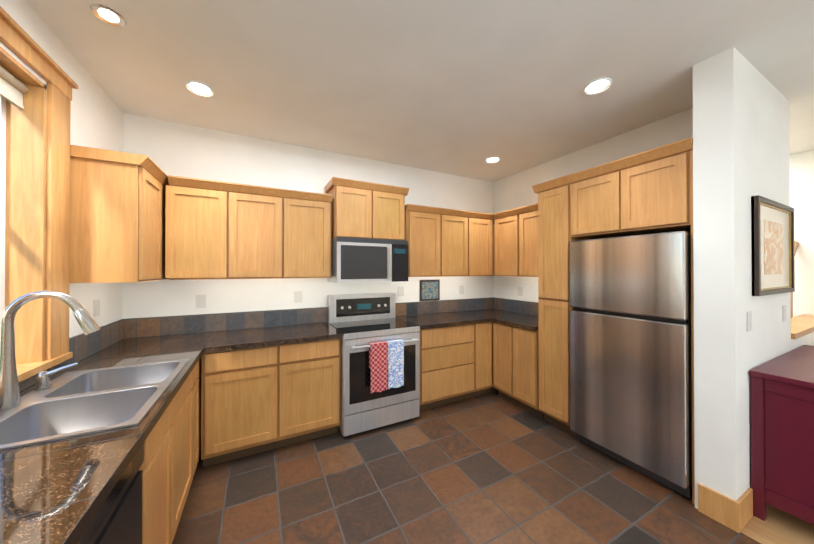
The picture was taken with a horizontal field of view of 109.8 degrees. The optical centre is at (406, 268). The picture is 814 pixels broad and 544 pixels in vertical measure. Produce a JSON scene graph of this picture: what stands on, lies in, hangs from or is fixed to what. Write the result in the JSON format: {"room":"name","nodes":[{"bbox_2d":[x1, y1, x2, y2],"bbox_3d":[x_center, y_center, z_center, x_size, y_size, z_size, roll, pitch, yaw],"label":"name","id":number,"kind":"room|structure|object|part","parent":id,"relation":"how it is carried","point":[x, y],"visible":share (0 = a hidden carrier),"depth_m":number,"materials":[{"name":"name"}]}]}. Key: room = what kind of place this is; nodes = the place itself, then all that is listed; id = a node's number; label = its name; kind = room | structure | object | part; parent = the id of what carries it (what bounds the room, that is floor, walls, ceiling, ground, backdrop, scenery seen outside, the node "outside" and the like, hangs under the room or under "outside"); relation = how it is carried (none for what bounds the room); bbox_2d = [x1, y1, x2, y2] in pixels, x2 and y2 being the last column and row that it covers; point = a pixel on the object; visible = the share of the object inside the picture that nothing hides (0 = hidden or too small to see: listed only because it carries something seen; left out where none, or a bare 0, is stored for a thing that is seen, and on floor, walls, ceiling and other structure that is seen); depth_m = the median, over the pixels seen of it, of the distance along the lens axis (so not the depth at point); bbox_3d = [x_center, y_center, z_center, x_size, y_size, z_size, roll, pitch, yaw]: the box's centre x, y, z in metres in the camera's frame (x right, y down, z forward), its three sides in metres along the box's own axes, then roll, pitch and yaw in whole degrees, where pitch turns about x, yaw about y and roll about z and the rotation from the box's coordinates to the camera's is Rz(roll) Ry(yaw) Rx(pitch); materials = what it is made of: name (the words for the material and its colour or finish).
{"room":"kitchen","nodes":[
{"label":"kitchen","id":0,"kind":"room"},
{"bbox_2d":[0,0,122,337],"bbox_3d":[-1.056,0.096,-0.256,0.150,2.740,6.000,0,0,-27],"label":"wall","id":1,"kind":"structure","parent":0,"point":[96,120],"depth_m":1.80,"materials":[{"name":"paint"}]},
{"bbox_2d":[0,6,77,382],"bbox_3d":[-1.568,-0.285,0.786,0.189,1.572,1.874,0,0,-27],"label":"window","id":2,"kind":"structure","parent":1,"relation":"in","point":[37,203],"depth_m":1.44,"materials":[{"name":"brown wood"}]},
{"bbox_3d":[-1.608,-0.229,0.766,0.099,1.400,1.460,0,0,-27],"label":"vinyl window sashes","id":3,"kind":"part","parent":2,"relation":"part of","materials":[{"name":"white plastic"}]},
{"bbox_2d":[18,319,125,390],"bbox_3d":[-1.412,0.475,0.615,0.012,0.160,3.780,0,0,-27],"label":"backsplash","id":4,"kind":"structure","parent":1,"relation":"attached to","point":[82,346],"depth_m":1.83,"materials":[{"name":"grey tile"}]},
{"bbox_2d":[93,299,99,316],"bbox_3d":[-2.100,0.267,1.938,0.008,0.115,0.075,0,0,-27],"label":"electrical outlet","id":5,"kind":"object","parent":1,"relation":"attached to","point":[96,308],"visible":1,"depth_m":1.93,"materials":[{"name":"white plastic"}]},
{"bbox_2d":[70,145,168,282],"bbox_3d":[-1.958,-0.311,2.051,0.357,0.793,0.769,0,0,-27],"label":"upper cabinet","id":6,"kind":"object","parent":1,"relation":"attached to","point":[117,214],"visible":0.92,"depth_m":1.73,"materials":[{"name":"brown wood"}]},
{"bbox_2d":[122,113,492,322],"bbox_3d":[-0.500,0.113,3.322,4.120,2.740,0.150,0,0,-27],"label":"wall","id":7,"kind":"structure","parent":0,"point":[175,149],"depth_m":2.79,"materials":[{"name":"paint"}]},
{"bbox_2d":[196,295,205,307],"bbox_3d":[-1.833,0.290,2.544,0.075,0.115,0.008,0,0,-27],"label":"electrical outlet","id":8,"kind":"object","parent":7,"relation":"attached to","point":[200,301],"visible":1,"depth_m":2.54,"materials":[{"name":"white plastic"}]},
{"bbox_2d":[165,175,332,279],"bbox_3d":[-1.357,-0.309,2.612,1.256,0.794,0.324,0,0,-27],"label":"upper cabinet","id":9,"kind":"object","parent":7,"relation":"attached to","point":[219,230],"depth_m":2.42,"materials":[{"name":"brown wood"}]},
{"bbox_2d":[294,291,301,302],"bbox_3d":[-1.108,0.286,2.918,0.075,0.115,0.008,0,0,-27],"label":"electrical outlet","id":10,"kind":"object","parent":7,"relation":"attached to","point":[297,296],"visible":1,"depth_m":2.91,"materials":[{"name":"white plastic"}]},
{"bbox_2d":[126,297,493,338],"bbox_3d":[-0.520,0.488,3.216,3.984,0.160,0.012,0,0,-27],"label":"backsplash","id":11,"kind":"structure","parent":7,"relation":"attached to","point":[181,324],"depth_m":2.73,"materials":[{"name":"grey tile"}]},
{"bbox_2d":[325,177,408,239],"bbox_3d":[-0.426,-0.584,3.061,0.818,0.568,0.382,0,0,-27],"label":"upper cabinet","id":12,"kind":"object","parent":7,"relation":"attached to","point":[364,209],"visible":0.98,"depth_m":2.90,"materials":[{"name":"brown wood"}]},
{"bbox_2d":[328,237,407,282],"bbox_3d":[-0.409,-0.081,3.027,0.754,0.435,0.454,0,0,-27],"label":"microwave","id":13,"kind":"object","parent":12,"relation":"attached to","point":[358,260],"visible":0.98,"depth_m":2.83,"materials":[{"name":"silver metal"}]},
{"bbox_2d":[398,287,403,295],"bbox_3d":[-0.073,0.274,3.453,0.075,0.115,0.008,0,0,-27],"label":"electrical outlet","id":14,"kind":"object","parent":7,"relation":"attached to","point":[400,291],"visible":1,"depth_m":3.45,"materials":[{"name":"white plastic"}]},
{"bbox_2d":[405,204,448,276],"bbox_3d":[0.151,-0.305,3.391,0.518,0.794,0.324,0,0,-27],"label":"upper cabinet","id":15,"kind":"object","parent":7,"relation":"attached to","point":[443,242],"depth_m":3.26,"materials":[{"name":"brown wood"}]},
{"bbox_2d":[420,280,439,300],"bbox_3d":[0.289,0.272,3.633,0.290,0.263,0.018,0,0,-27],"label":"framed picture","id":16,"kind":"object","parent":7,"relation":"attached to","point":[429,290],"visible":0.93,"depth_m":3.62,"materials":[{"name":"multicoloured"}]},
{"bbox_2d":[449,209,472,275],"bbox_3d":[0.500,-0.304,3.571,0.538,0.794,0.324,0,0,-27],"label":"upper cabinet","id":17,"kind":"object","parent":7,"relation":"attached to","point":[460,221],"depth_m":3.47,"materials":[{"name":"brown wood"}]},
{"bbox_2d":[459,286,463,293],"bbox_3d":[0.736,0.286,3.870,0.075,0.115,0.008,0,0,-27],"label":"electrical outlet","id":18,"kind":"object","parent":7,"relation":"attached to","point":[461,289],"visible":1,"depth_m":3.87,"materials":[{"name":"white plastic"}]},
{"bbox_2d":[473,212,492,275],"bbox_3d":[0.825,-0.303,3.738,0.454,0.794,0.324,0,0,-27],"label":"upper cabinet","id":19,"kind":"object","parent":7,"relation":"attached to","point":[482,222],"depth_m":3.63,"materials":[{"name":"brown wood"}]},
{"bbox_2d":[493,216,493,275],"bbox_3d":[1.149,-0.302,3.906,0.387,0.794,0.324,0,0,-27],"label":"upper cabinet","id":20,"kind":"object","parent":7,"relation":"attached to","point":[493,216],"depth_m":3.73,"materials":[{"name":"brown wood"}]},
{"bbox_2d":[26,0,813,181],"bbox_3d":[1.765,-1.317,1.207,6.500,0.100,6.000,0,0,-27],"label":"ceiling","id":21,"kind":"structure","parent":0,"point":[464,88],"depth_m":1.79,"materials":[{"name":"paint"}]},
{"bbox_2d":[90,3,125,26],"bbox_3d":[-1.489,-1.261,1.429,0.126,0.009,0.126,0,0,-36],"label":"recessed light","id":22,"kind":"object","parent":21,"relation":"in","point":[106,14],"depth_m":1.42,"materials":[{"name":"white glass"}]},
{"bbox_2d":[185,80,213,96],"bbox_3d":[-1.447,-1.257,2.002,0.166,0.011,0.166,0,0,-36],"label":"recessed light","id":23,"kind":"object","parent":21,"relation":"in","point":[199,88],"depth_m":1.99,"materials":[{"name":"white glass"}]},
{"bbox_2d":[485,157,499,162],"bbox_3d":[0.983,-1.250,3.290,0.166,0.011,0.166,0,0,-36],"label":"recessed light","id":24,"kind":"object","parent":21,"relation":"in","point":[492,159],"depth_m":3.28,"materials":[{"name":"white glass"}]},
{"bbox_2d":[583,78,611,93],"bbox_3d":[1.313,-1.257,1.974,0.166,0.011,0.166,0,0,18],"label":"recessed light","id":25,"kind":"object","parent":21,"relation":"in","point":[599,85],"depth_m":1.96,"materials":[{"name":"white glass"}]},
{"bbox_2d":[172,391,760,543],"bbox_3d":[1.765,1.523,1.193,6.500,0.100,6.000,0,0,-27],"label":"floor","id":26,"kind":"structure","parent":0,"point":[492,468],"depth_m":1.89,"materials":[{"name":"tile"}]},
{"bbox_2d":[76,443,143,543],"bbox_3d":[-1.080,1.036,0.638,0.592,0.868,0.592,0,0,-27],"label":"dishwasher","id":27,"kind":"object","parent":26,"relation":"on","point":[117,519],"visible":0.23,"depth_m":0.88,"materials":[{"name":"grey"}]},
{"bbox_2d":[138,356,201,543],"bbox_3d":[-1.626,1.038,1.671,0.604,0.874,1.738,0,0,-27],"label":"base cabinet","id":28,"kind":"object","parent":26,"relation":"on","point":[172,445],"visible":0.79,"depth_m":1.38,"materials":[{"name":"brown wood"}]},
{"bbox_2d":[0,290,215,543],"bbox_3d":[-1.143,0.411,0.765,0.627,0.647,3.797,0,0,-27],"label":"countertop","id":29,"kind":"structure","parent":28,"relation":"on","point":[73,436],"depth_m":1.12,"materials":[{"name":"stone"}]},
{"bbox_2d":[0,290,188,450],"bbox_3d":[-1.391,0.414,1.274,0.535,0.647,0.844,0,0,-27],"label":"sink","id":30,"kind":"object","parent":29,"relation":"in","point":[84,403],"depth_m":1.22,"materials":[{"name":"silver metal"}]},
{"bbox_2d":[201,338,340,466],"bbox_3d":[-1.165,1.043,2.547,1.008,0.874,0.604,0,0,-27],"label":"base cabinet","id":31,"kind":"object","parent":26,"relation":"on","point":[258,400],"visible":0.9,"depth_m":2.25,"materials":[{"name":"brown wood"}]},
{"bbox_2d":[208,322,341,352],"bbox_3d":[-1.144,0.585,2.535,0.989,0.038,0.647,0,0,-27],"label":"countertop","id":32,"kind":"structure","parent":31,"relation":"on","point":[226,340],"depth_m":2.42,"materials":[{"name":"stone"}]},
{"bbox_2d":[328,292,419,436],"bbox_3d":[-0.337,0.879,2.881,0.754,1.205,0.718,0,0,-27],"label":"range","id":33,"kind":"object","parent":26,"relation":"on","point":[380,368],"visible":1,"depth_m":2.62,"materials":[{"name":"silver metal"}]},
{"bbox_2d":[419,323,482,410],"bbox_3d":[0.324,1.046,3.315,0.798,0.874,0.604,0,0,-27],"label":"base cabinet","id":34,"kind":"object","parent":26,"relation":"on","point":[456,363],"depth_m":3.06,"materials":[{"name":"brown wood"}]},
{"bbox_2d":[395,309,523,328],"bbox_3d":[0.682,0.590,3.487,1.599,0.038,0.630,0,0,-27],"label":"countertop","id":35,"kind":"structure","parent":34,"relation":"on","point":[435,320],"depth_m":3.28,"materials":[{"name":"stone"}]},
{"bbox_2d":[483,322,494,393],"bbox_3d":[0.732,1.047,3.526,0.250,0.874,0.604,0,0,-27],"label":"base cabinet","id":36,"kind":"object","parent":26,"relation":"on","point":[488,387],"depth_m":3.30,"materials":[{"name":"brown wood"}]},
{"bbox_2d":[493,322,543,417],"bbox_3d":[1.392,1.046,3.194,0.604,0.874,0.585,0,0,-27],"label":"base cabinet","id":37,"kind":"object","parent":26,"relation":"on","point":[516,365],"visible":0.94,"depth_m":3.00,"materials":[{"name":"brown wood"}]},
{"bbox_2d":[492,314,538,330],"bbox_3d":[1.379,0.588,3.167,0.654,0.038,0.545,0,0,-27],"label":"countertop","id":38,"kind":"structure","parent":37,"relation":"on","point":[525,321],"depth_m":3.14,"materials":[{"name":"stone"}]},
{"bbox_2d":[532,137,694,504],"bbox_3d":[1.772,0.334,2.426,0.637,2.290,1.159,0,0,-27],"label":"pantry","id":39,"kind":"object","parent":26,"relation":"on","point":[647,192],"visible":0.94,"depth_m":2.35,"materials":[{"name":"brown wood"}]},
{"bbox_2d":[570,231,691,497],"bbox_3d":[1.831,0.621,2.256,0.612,1.715,0.750,0,0,-27],"label":"refrigerator","id":40,"kind":"object","parent":26,"relation":"on","point":[630,363],"visible":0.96,"depth_m":2.02,"materials":[{"name":"grey metal"}]},
{"bbox_2d":[493,107,692,301],"bbox_3d":[1.844,0.113,3.129,0.130,2.740,2.344,0,0,-27],"label":"wall","id":41,"kind":"structure","parent":0,"point":[514,191],"depth_m":3.14,"materials":[{"name":"paint"}]},
{"bbox_2d":[493,203,537,276],"bbox_3d":[1.441,-0.305,3.375,0.357,0.793,0.880,0,0,-27],"label":"upper cabinet","id":42,"kind":"object","parent":41,"relation":"attached to","point":[516,242],"visible":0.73,"depth_m":3.36,"materials":[{"name":"brown wood"}]},
{"bbox_2d":[494,297,538,315],"bbox_3d":[1.520,0.490,3.595,0.012,0.160,1.175,0,0,-27],"label":"backsplash","id":43,"kind":"structure","parent":41,"relation":"attached to","point":[526,307],"depth_m":3.73,"materials":[{"name":"grey tile"}]},
{"bbox_2d":[518,287,522,295],"bbox_3d":[1.465,0.295,3.711,0.008,0.115,0.075,0,0,-27],"label":"electrical outlet","id":44,"kind":"object","parent":41,"relation":"attached to","point":[520,291],"visible":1,"depth_m":3.70,"materials":[{"name":"white plastic"}]},
{"bbox_2d":[693,47,813,508],"bbox_3d":[3.073,0.109,2.347,2.824,2.740,0.173,0,0,-27],"label":"wall","id":45,"kind":"structure","parent":0,"point":[741,144],"depth_m":1.71,"materials":[{"name":"paint"}]},
{"bbox_2d":[698,483,752,532],"bbox_3d":[1.915,1.393,1.722,0.230,0.165,0.169,0,0,-27],"label":"baseboard","id":46,"kind":"structure","parent":45,"relation":"attached to","point":[734,515],"depth_m":1.66,"materials":[{"name":"brown wood"}]},
{"bbox_2d":[746,311,751,330],"bbox_3d":[2.059,0.316,1.720,0.075,0.115,0.008,0,0,-27],"label":"light switch","id":47,"kind":"object","parent":45,"relation":"attached to","point":[749,321],"visible":1,"depth_m":1.71,"materials":[{"name":"white plastic"}]},
{"bbox_2d":[751,195,794,295],"bbox_3d":[2.473,-0.138,1.923,0.800,0.610,0.029,0,0,-27],"label":"framed painting","id":48,"kind":"object","parent":45,"relation":"attached to","point":[772,230],"visible":1,"depth_m":1.90,"materials":[{"name":"black painted wood"},{"name":"paper"},{"name":"glass"}]},
{"bbox_2d":[782,305,786,321],"bbox_3d":[2.721,0.322,2.062,0.075,0.115,0.008,0,0,-27],"label":"light switch","id":49,"kind":"object","parent":45,"relation":"attached to","point":[784,317],"visible":1,"depth_m":2.05,"materials":[{"name":"white plastic"}]},
{"bbox_2d":[791,241,813,338],"bbox_3d":[3.565,0.588,2.660,1.676,1.784,0.322,0,0,-27],"label":"cap rail","id":50,"kind":"object","parent":45,"relation":"on","point":[802,325],"visible":0.29,"depth_m":2.55,"materials":[{"name":"brown wood"}]},
{"bbox_2d":[740,504,813,543],"bbox_3d":[3.944,1.469,0.817,2.974,0.004,3.333,0,0,-27],"label":"floor","id":51,"kind":"structure","parent":0,"point":[777,526],"depth_m":1.61,"materials":[{"name":"beige wood"}]},
{"bbox_2d":[749,345,813,524],"bbox_3d":[2.729,1.041,1.782,1.286,0.870,0.495,0,0,-27],"label":"sideboard","id":52,"kind":"object","parent":51,"relation":"on","point":[782,432],"visible":0.98,"depth_m":1.63,"materials":[{"name":"red paint"}]},
{"bbox_2d":[790,150,813,316],"bbox_3d":[4.793,0.108,2.256,0.150,2.740,5.100,0,0,-27],"label":"wall","id":53,"kind":"structure","parent":0,"point":[802,184],"depth_m":3.09,"materials":[{"name":"paint"}]}
]}

